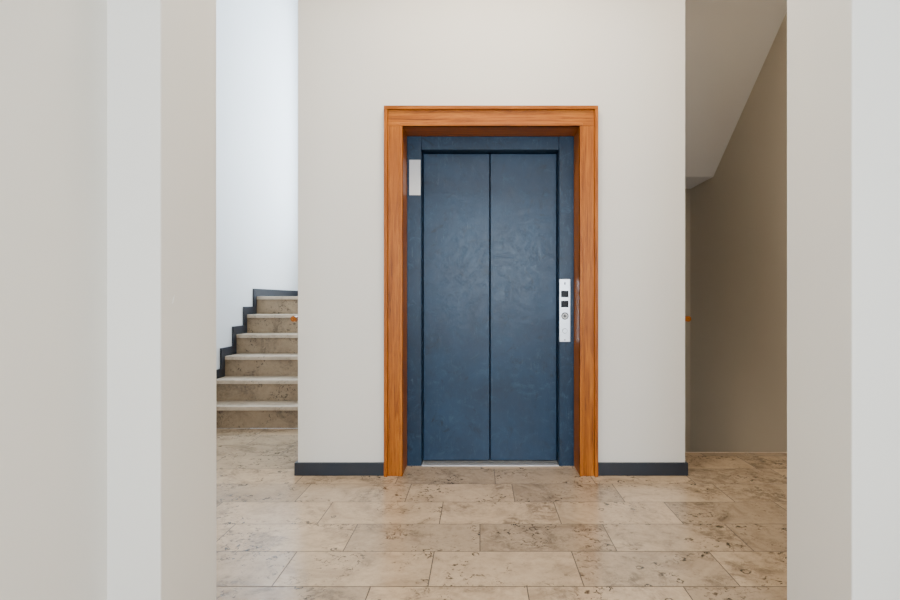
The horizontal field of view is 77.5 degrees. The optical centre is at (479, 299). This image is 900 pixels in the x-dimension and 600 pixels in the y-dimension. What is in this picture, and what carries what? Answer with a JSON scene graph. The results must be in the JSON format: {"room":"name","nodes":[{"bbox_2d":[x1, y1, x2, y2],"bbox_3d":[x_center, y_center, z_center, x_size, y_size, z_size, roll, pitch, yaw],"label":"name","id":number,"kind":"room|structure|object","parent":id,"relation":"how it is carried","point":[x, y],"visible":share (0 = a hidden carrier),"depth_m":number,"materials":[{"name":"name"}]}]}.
{"room":"elevator lobby","nodes":[
{"label":"elevator lobby","id":0,"kind":"room"},
{"bbox_2d":[0,0,106,599],"bbox_3d":[-1.142,-0.275,-0.517,0.200,3.250,4.165,0,0,0],"label":"wall","id":1,"kind":"structure","parent":0,"point":[53,53],"depth_m":1.37,"materials":[{"name":"white paint"}]},
{"bbox_2d":[216,0,297,369],"bbox_3d":[-2.520,-1.775,4.825,0.200,6.250,5.850,0,0,0],"label":"wall","id":2,"kind":"structure","parent":0,"point":[257,40],"depth_m":6.04,"materials":[{"name":"white paint"}]},
{"bbox_2d":[216,289,297,378],"bbox_3d":[-2.411,0.489,4.725,0.018,1.221,5.650,0,0,0],"label":"baseboard","id":3,"kind":"structure","parent":2,"relation":"attached to","point":[230,350],"depth_m":5.71,"materials":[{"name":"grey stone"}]},
{"bbox_2d":[298,0,684,471],"bbox_3d":[0.072,-0.800,4.410,2.433,8.200,1.780,0,0,0],"label":"wall","id":4,"kind":"structure","parent":0,"point":[625,58],"depth_m":3.52,"materials":[{"name":"white paint"}]},
{"bbox_2d":[290,316,297,321],"bbox_3d":[-1.198,-0.113,4.481,0.109,0.545,1.562,0,0,0],"label":"handrail","id":5,"kind":"object","parent":4,"relation":"attached to","point":[293,318],"visible":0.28,"depth_m":3.70,"materials":[{"name":"brown wood"}]},
{"bbox_2d":[294,460,383,475],"bbox_3d":[-0.880,1.060,4.101,0.564,0.081,1.198,0,0,0],"label":"baseboard","id":6,"kind":"structure","parent":4,"relation":"attached to","point":[300,468],"depth_m":3.50,"materials":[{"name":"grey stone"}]},
{"bbox_2d":[407,136,573,465],"bbox_3d":[0.070,0.017,3.799,1.106,2.206,0.202,0,0,0],"label":"elevator","id":7,"kind":"object","parent":4,"relation":"in","point":[490,219],"depth_m":3.80,"materials":[{"name":"blue metal"}]},
{"bbox_2d":[384,105,597,476],"bbox_3d":[0.069,-0.054,3.604,1.333,2.309,0.252,0,0,0],"label":"door frame","id":8,"kind":"structure","parent":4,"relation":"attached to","point":[580,122],"depth_m":3.50,"materials":[{"name":"brown wood"}]},
{"bbox_2d":[598,461,687,475],"bbox_3d":[1.019,1.060,3.761,0.568,0.081,0.518,0,0,0],"label":"baseboard","id":9,"kind":"structure","parent":4,"relation":"attached to","point":[604,468],"depth_m":3.50,"materials":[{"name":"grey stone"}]},
{"bbox_2d":[685,316,690,321],"bbox_3d":[1.343,0.556,4.480,0.107,0.900,1.561,0,0,0],"label":"handrail","id":10,"kind":"object","parent":4,"relation":"attached to","point":[687,318],"visible":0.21,"depth_m":3.70,"materials":[{"name":"brown wood"}]},
{"bbox_2d":[216,428,786,599],"bbox_3d":[0.040,1.225,1.100,4.920,0.250,7.400,0,0,0],"label":"floor","id":11,"kind":"structure","parent":0,"point":[717,531],"depth_m":2.64,"materials":[{"name":"stone"}]},
{"bbox_2d":[216,296,297,427],"bbox_3d":[-1.782,0.530,6.163,1.272,1.140,2.770,0,0,0],"label":"staircase","id":12,"kind":"structure","parent":11,"relation":"on","point":[258,388],"depth_m":5.28,"materials":[{"name":"stone"}]},
{"bbox_2d":[685,452,786,452],"bbox_3d":[1.895,2.050,5.339,1.207,1.900,2.618,0,0,0],"label":"staircase","id":13,"kind":"structure","parent":11,"relation":"attached to","point":[685,452],"depth_m":4.04,"materials":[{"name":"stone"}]},
{"bbox_2d":[107,0,899,599],"bbox_3d":[0.040,-0.575,1.732,5.320,3.850,0.335,0,0,0],"label":"wall","id":14,"kind":"structure","parent":0,"point":[843,56],"depth_m":1.58,"materials":[{"name":"white paint"}]},
{"bbox_2d":[685,189,690,451],"bbox_3d":[1.600,0.300,6.750,2.200,6.000,0.200,0,0,0],"label":"stair","id":15,"kind":"structure","parent":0,"point":[687,191],"depth_m":6.65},
{"bbox_2d":[685,0,786,188],"bbox_3d":[1.500,-2.035,5.503,2.000,1.430,2.295,0,0,0],"label":"soffit","id":16,"kind":"structure","parent":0,"point":[728,43],"depth_m":4.96,"materials":[{"name":"white paint"}]},
{"bbox_2d":[691,12,786,451],"bbox_3d":[2.600,0.300,4.375,0.200,6.000,4.950,0,0,0],"label":"wall","id":17,"kind":"structure","parent":0,"point":[739,214],"depth_m":5.27,"materials":[{"name":"beige paint"}]}
]}

